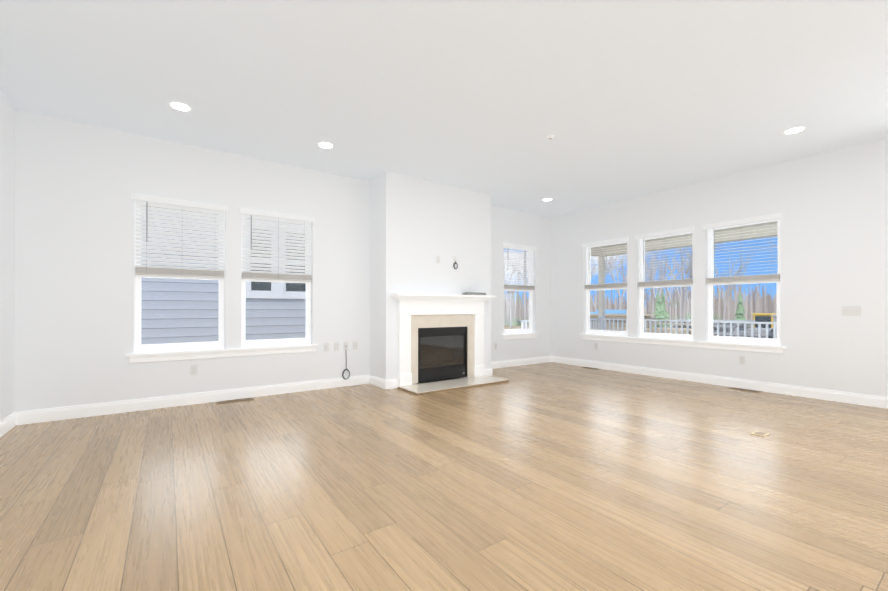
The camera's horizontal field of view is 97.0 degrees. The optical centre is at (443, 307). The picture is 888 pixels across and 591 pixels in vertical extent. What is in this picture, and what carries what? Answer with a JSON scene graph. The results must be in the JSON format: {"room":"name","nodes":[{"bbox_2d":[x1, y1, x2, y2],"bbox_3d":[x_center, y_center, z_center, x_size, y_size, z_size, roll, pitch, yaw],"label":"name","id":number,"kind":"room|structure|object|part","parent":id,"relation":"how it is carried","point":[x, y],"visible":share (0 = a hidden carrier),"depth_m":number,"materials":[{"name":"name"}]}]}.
{"room":"living room","nodes":[
{"label":"living room","id":0,"kind":"room"},
{"bbox_2d":[0,91,14,421],"bbox_3d":[-1.657,-0.397,0.123,0.160,3.050,8.873,0,0,-35],"label":"wall","id":1,"kind":"structure","parent":0,"point":[7,224],"depth_m":3.62,"materials":[{"name":"white paint"}]},
{"bbox_2d":[0,412,15,436],"bbox_3d":[-1.627,1.064,0.228,0.016,0.128,8.697,0,0,-35],"label":"baseboard","id":2,"kind":"structure","parent":1,"relation":"attached to","point":[8,423],"depth_m":3.60,"materials":[{"name":"white paint"}]},
{"bbox_2d":[14,110,550,411],"bbox_3d":[-0.991,-0.380,6.120,8.161,3.050,0.160,0,0,-35],"label":"wall","id":3,"kind":"structure","parent":0,"point":[77,184],"depth_m":4.36,"materials":[{"name":"white paint"}]},
{"bbox_2d":[15,375,368,424],"bbox_3d":[-2.636,1.077,4.848,3.691,0.128,0.016,0,0,-35],"label":"baseboard","id":4,"kind":"structure","parent":3,"relation":"attached to","point":[56,414],"depth_m":4.51,"materials":[{"name":"white paint"}]},
{"bbox_2d":[190,365,196,374],"bbox_3d":[-2.949,0.736,4.631,0.070,0.115,0.008,0,0,-35],"label":"electrical outlet","id":5,"kind":"object","parent":3,"relation":"attached to","point":[193,369],"visible":1,"depth_m":4.63,"materials":[{"name":"white plastic"}]},
{"bbox_2d":[126,200,317,362],"bbox_3d":[-2.648,-0.311,4.923,2.075,1.842,0.200,0,0,-35],"label":"window","id":6,"kind":"structure","parent":3,"relation":"in","point":[154,347],"depth_m":4.64,"materials":[{"name":"white plastic"}]},
{"bbox_2d":[131,193,227,277],"bbox_3d":[-3.061,-0.804,4.590,0.929,0.884,0.092,0,0,-35],"label":"window blind","id":7,"kind":"object","parent":6,"relation":"attached to","point":[171,205],"visible":1,"depth_m":4.58,"materials":[{"name":"white plastic"}]},
{"bbox_2d":[241,213,310,347],"bbox_3d":[-2.249,-0.346,5.277,0.883,1.771,0.082,0,0,-35],"label":"window","id":8,"kind":"structure","parent":3,"relation":"in","point":[273,342],"depth_m":5.24,"materials":[{"name":"white plastic"}]},
{"bbox_2d":[239,208,314,281],"bbox_3d":[-2.195,-0.802,5.201,0.929,0.884,0.092,0,0,-35],"label":"window blind","id":9,"kind":"object","parent":8,"relation":"attached to","point":[279,219],"visible":0.96,"depth_m":5.19,"materials":[{"name":"white plastic"}]},
{"bbox_2d":[324,343,328,350],"bbox_3d":[-1.658,0.561,5.543,0.070,0.115,0.008,0,0,-35],"label":"electrical outlet","id":10,"kind":"object","parent":3,"relation":"attached to","point":[326,346],"visible":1,"depth_m":5.54,"materials":[{"name":"white plastic"}]},
{"bbox_2d":[334,343,338,350],"bbox_3d":[-1.536,0.562,5.629,0.070,0.115,0.008,0,0,-35],"label":"electrical outlet","id":11,"kind":"object","parent":3,"relation":"attached to","point":[336,346],"visible":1,"depth_m":5.62,"materials":[{"name":"white plastic"}]},
{"bbox_2d":[344,342,347,349],"bbox_3d":[-1.425,0.559,5.706,0.070,0.115,0.010,0,0,-35],"label":"electrical outlet","id":12,"kind":"object","parent":3,"relation":"attached to","point":[345,345],"visible":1,"depth_m":5.70,"materials":[{"name":"white plastic"}]},
{"bbox_2d":[342,359,349,379],"bbox_3d":[-1.420,0.807,5.700,0.116,0.477,0.034,0,0,-35],"label":"coil","id":13,"kind":"object","parent":12,"relation":"hanging from","point":[344,370],"visible":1,"depth_m":5.70,"materials":[{"name":"grey"}]},
{"bbox_2d":[353,342,357,349],"bbox_3d":[-1.305,0.562,5.787,0.070,0.115,0.015,0,0,-35],"label":"electrical outlet","id":14,"kind":"object","parent":3,"relation":"attached to","point":[355,345],"visible":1,"depth_m":5.79,"materials":[{"name":"white plastic"}]},
{"bbox_2d":[502,247,538,339],"bbox_3d":[1.479,-0.303,7.834,1.015,1.842,0.200,0,0,-35],"label":"window","id":15,"kind":"structure","parent":3,"relation":"in","point":[517,330],"depth_m":7.95,"materials":[{"name":"white plastic"}]},
{"bbox_2d":[503,243,536,289],"bbox_3d":[1.500,-0.795,7.806,0.929,0.884,0.092,0,0,-35],"label":"window blind","id":16,"kind":"object","parent":15,"relation":"attached to","point":[514,286],"visible":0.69,"depth_m":7.80,"materials":[{"name":"white plastic"}]},
{"bbox_2d":[491,356,550,368],"bbox_3d":[1.385,1.086,7.683,2.151,0.128,0.016,0,0,-35],"label":"baseboard","id":17,"kind":"structure","parent":3,"relation":"attached to","point":[516,362],"depth_m":7.76,"materials":[{"name":"white paint"}]},
{"bbox_2d":[370,172,490,384],"bbox_3d":[-0.163,-0.380,6.281,1.967,3.050,0.530,0,0,-35],"label":"wall","id":18,"kind":"structure","parent":0,"point":[417,225],"depth_m":5.86,"materials":[{"name":"white paint"}]},
{"bbox_2d":[369,375,385,388],"bbox_3d":[-0.968,1.080,5.699,0.016,0.128,0.546,0,0,-35],"label":"baseboard","id":19,"kind":"structure","parent":18,"relation":"attached to","point":[377,382],"depth_m":5.67,"materials":[{"name":"white paint"}]},
{"bbox_2d":[386,379,397,388],"bbox_3d":[-0.735,1.079,5.539,0.180,0.128,0.016,0,0,-35],"label":"baseboard","id":20,"kind":"structure","parent":18,"relation":"attached to","point":[391,383],"depth_m":5.54,"materials":[{"name":"white paint"}]},
{"bbox_2d":[485,368,491,375],"bbox_3d":[0.720,1.082,6.565,0.193,0.128,0.016,0,0,-35],"label":"baseboard","id":21,"kind":"structure","parent":18,"relation":"attached to","point":[488,371],"depth_m":6.57,"materials":[{"name":"white paint"}]},
{"bbox_2d":[0,362,887,590],"bbox_3d":[1.566,1.195,2.489,8.161,0.120,9.033,0,0,-35],"label":"floor","id":22,"kind":"structure","parent":0,"point":[550,476],"depth_m":2.41,"materials":[{"name":"brown wood"}]},
{"bbox_2d":[216,397,253,403],"bbox_3d":[-2.548,1.138,4.790,0.400,0.006,0.130,0,0,-35],"label":"floor vent","id":23,"kind":"object","parent":22,"relation":"in","point":[234,400],"visible":1,"depth_m":4.79,"materials":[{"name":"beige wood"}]},
{"bbox_2d":[390,293,508,394],"bbox_3d":[0.052,0.476,5.963,1.820,1.338,0.946,0,0,-35],"label":"fireplace","id":24,"kind":"object","parent":22,"relation":"on","point":[440,336],"visible":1,"depth_m":5.96,"materials":[{"name":"white paint"}]},
{"bbox_3d":[-0.018,0.677,6.067,0.826,0.471,0.004,0,0,-35],"label":"glass","id":25,"kind":"part","parent":24,"relation":"part of","materials":[{"name":"black glass"}]},
{"bbox_2d":[462,292,485,294],"bbox_3d":[0.483,-0.213,6.277,0.375,0.040,0.160,0,0,-35],"label":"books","id":26,"kind":"object","parent":24,"relation":"on","point":[468,293],"visible":0.83,"depth_m":6.19,"materials":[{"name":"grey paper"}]},
{"bbox_2d":[728,387,760,392],"bbox_3d":[4.158,1.140,5.435,0.130,0.006,0.340,0,0,-35],"label":"floor vent","id":27,"kind":"object","parent":22,"relation":"in","point":[756,391],"visible":1,"depth_m":5.44,"materials":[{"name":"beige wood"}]},
{"bbox_2d":[751,431,768,436],"bbox_3d":[2.836,1.135,3.523,0.140,0.005,0.100,0,0,-35],"label":"floor vent","id":28,"kind":"object","parent":22,"relation":"in","point":[761,434],"visible":1,"depth_m":3.53,"materials":[{"name":"gold metal"}]},
{"bbox_2d":[0,0,887,217],"bbox_3d":[1.566,-1.990,2.498,8.161,0.150,9.033,0,0,-35],"label":"ceiling","id":29,"kind":"structure","parent":0,"point":[621,100],"depth_m":3.35,"materials":[{"name":"white paint"}]},
{"bbox_2d":[168,101,192,111],"bbox_3d":[-2.505,-1.909,3.731,0.196,0.006,0.196,0,0,-35],"label":"recessed light","id":30,"kind":"object","parent":29,"relation":"in","point":[179,106],"visible":1,"depth_m":3.72,"materials":[{"name":"white paint"}]},
{"bbox_2d":[317,142,333,148],"bbox_3d":[-1.390,-1.906,4.615,0.196,0.006,0.196,0,0,-35],"label":"recessed light","id":31,"kind":"object","parent":29,"relation":"in","point":[326,145],"visible":1,"depth_m":4.62,"materials":[{"name":"white paint"}]},
{"bbox_2d":[782,126,806,134],"bbox_3d":[3.775,-1.907,4.231,0.196,0.006,0.196,0,0,-35],"label":"recessed light","id":32,"kind":"object","parent":29,"relation":"in","point":[793,130],"visible":1,"depth_m":4.23,"materials":[{"name":"white paint"}]},
{"bbox_2d":[551,138,887,396],"bbox_3d":[4.882,-0.384,4.734,0.160,3.050,8.873,0,0,-35],"label":"wall","id":33,"kind":"structure","parent":0,"point":[832,207],"depth_m":5.12,"materials":[{"name":"white paint"}]},
{"bbox_2d":[586,241,626,335],"bbox_3d":[3.075,-0.340,7.360,0.082,1.771,0.883,0,0,-35],"label":"window","id":34,"kind":"structure","parent":33,"relation":"in","point":[588,313],"depth_m":7.54,"materials":[{"name":"white plastic"}]},
{"bbox_2d":[582,237,627,288],"bbox_3d":[2.997,-0.796,7.307,0.092,0.884,0.929,0,0,-35],"label":"window blind","id":35,"kind":"object","parent":34,"relation":"attached to","point":[611,285],"visible":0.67,"depth_m":7.30,"materials":[{"name":"white plastic"}]},
{"bbox_2d":[639,232,692,339],"bbox_3d":[3.686,-0.342,6.493,0.082,1.771,0.883,0,0,-35],"label":"window","id":36,"kind":"structure","parent":33,"relation":"in","point":[670,335],"depth_m":6.57,"materials":[{"name":"white plastic"}]},
{"bbox_2d":[635,227,693,286],"bbox_3d":[3.609,-0.799,6.440,0.092,0.884,0.929,0,0,-35],"label":"window blind","id":37,"kind":"object","parent":36,"relation":"attached to","point":[688,281],"visible":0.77,"depth_m":6.41,"materials":[{"name":"white plastic"}]},
{"bbox_2d":[580,219,786,353],"bbox_3d":[3.636,-0.307,6.462,0.200,1.842,3.131,0,0,-35],"label":"window","id":38,"kind":"structure","parent":33,"relation":"in","point":[746,340],"depth_m":5.76,"materials":[{"name":"white plastic"}]},
{"bbox_2d":[703,213,781,283],"bbox_3d":[4.216,-0.801,5.578,0.092,0.884,0.929,0,0,-35],"label":"window blind","id":39,"kind":"object","parent":38,"relation":"attached to","point":[753,278],"visible":0.96,"depth_m":5.54,"materials":[{"name":"white plastic"}]},
{"bbox_2d":[551,356,887,408],"bbox_3d":[4.768,1.077,4.738,0.016,0.128,8.697,0,0,-35],"label":"baseboard","id":40,"kind":"structure","parent":33,"relation":"attached to","point":[852,398],"depth_m":5.51,"materials":[{"name":"white paint"}]},
{"bbox_2d":[739,356,744,363],"bbox_3d":[4.207,0.743,5.540,0.008,0.115,0.070,0,0,-35],"label":"electrical outlet","id":41,"kind":"object","parent":33,"relation":"attached to","point":[741,359],"visible":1,"depth_m":5.54,"materials":[{"name":"white plastic"}]},
{"bbox_2d":[842,306,860,315],"bbox_3d":[4.830,0.041,4.657,0.010,0.115,0.162,0,0,-35],"label":"light switch","id":42,"kind":"object","parent":33,"relation":"attached to","point":[851,310],"visible":1,"depth_m":4.65,"materials":[{"name":"white plastic"}]},
{"label":"outside","id":43,"kind":"structure","parent":0,"visible":0},
{"bbox_2d":[504,326,528,328],"bbox_3d":[7.591,2.446,23.673,160.000,1.600,170.000,0,0,-35],"label":"ground","id":44,"kind":"structure","parent":43,"point":[512,327],"depth_m":65.97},
{"bbox_2d":[141,205,305,344],"bbox_3d":[-9.682,-3.417,10.531,15.400,10.050,9.800,0,0,-35],"label":"neighboring house siding","id":45,"kind":"object","parent":44,"relation":"on","point":[259,324],"depth_m":8.29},
{"bbox_2d":[504,242,777,327],"bbox_3d":[12.017,-4.039,33.329,139.999,16.426,76.101,0,0,20],"label":"trees","id":46,"kind":"object","parent":44,"relation":"on","point":[682,308],"depth_m":56.92,"materials":[{"name":"grey plant"}]},
{"bbox_2d":[517,221,777,338],"bbox_3d":[5.950,-0.088,6.617,3.748,3.370,10.000,0,0,-35],"label":"porch","id":47,"kind":"object","parent":44,"relation":"on","point":[752,235],"depth_m":9.48,"materials":[{"name":"grey wood"}]},
{"bbox_3d":[5.912,0.706,6.391,3.428,1.020,9.680,0,0,-35],"label":"railing","id":48,"kind":"part","parent":47,"relation":"part of","materials":[{"name":"white wood"}]},
{"bbox_2d":[590,310,776,338],"bbox_3d":[17.959,1.587,29.510,14.428,3.067,16.587,0,0,-35],"label":"yard","id":49,"kind":"structure","parent":44,"relation":"on","point":[764,316],"depth_m":27.33,"materials":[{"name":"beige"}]}
]}

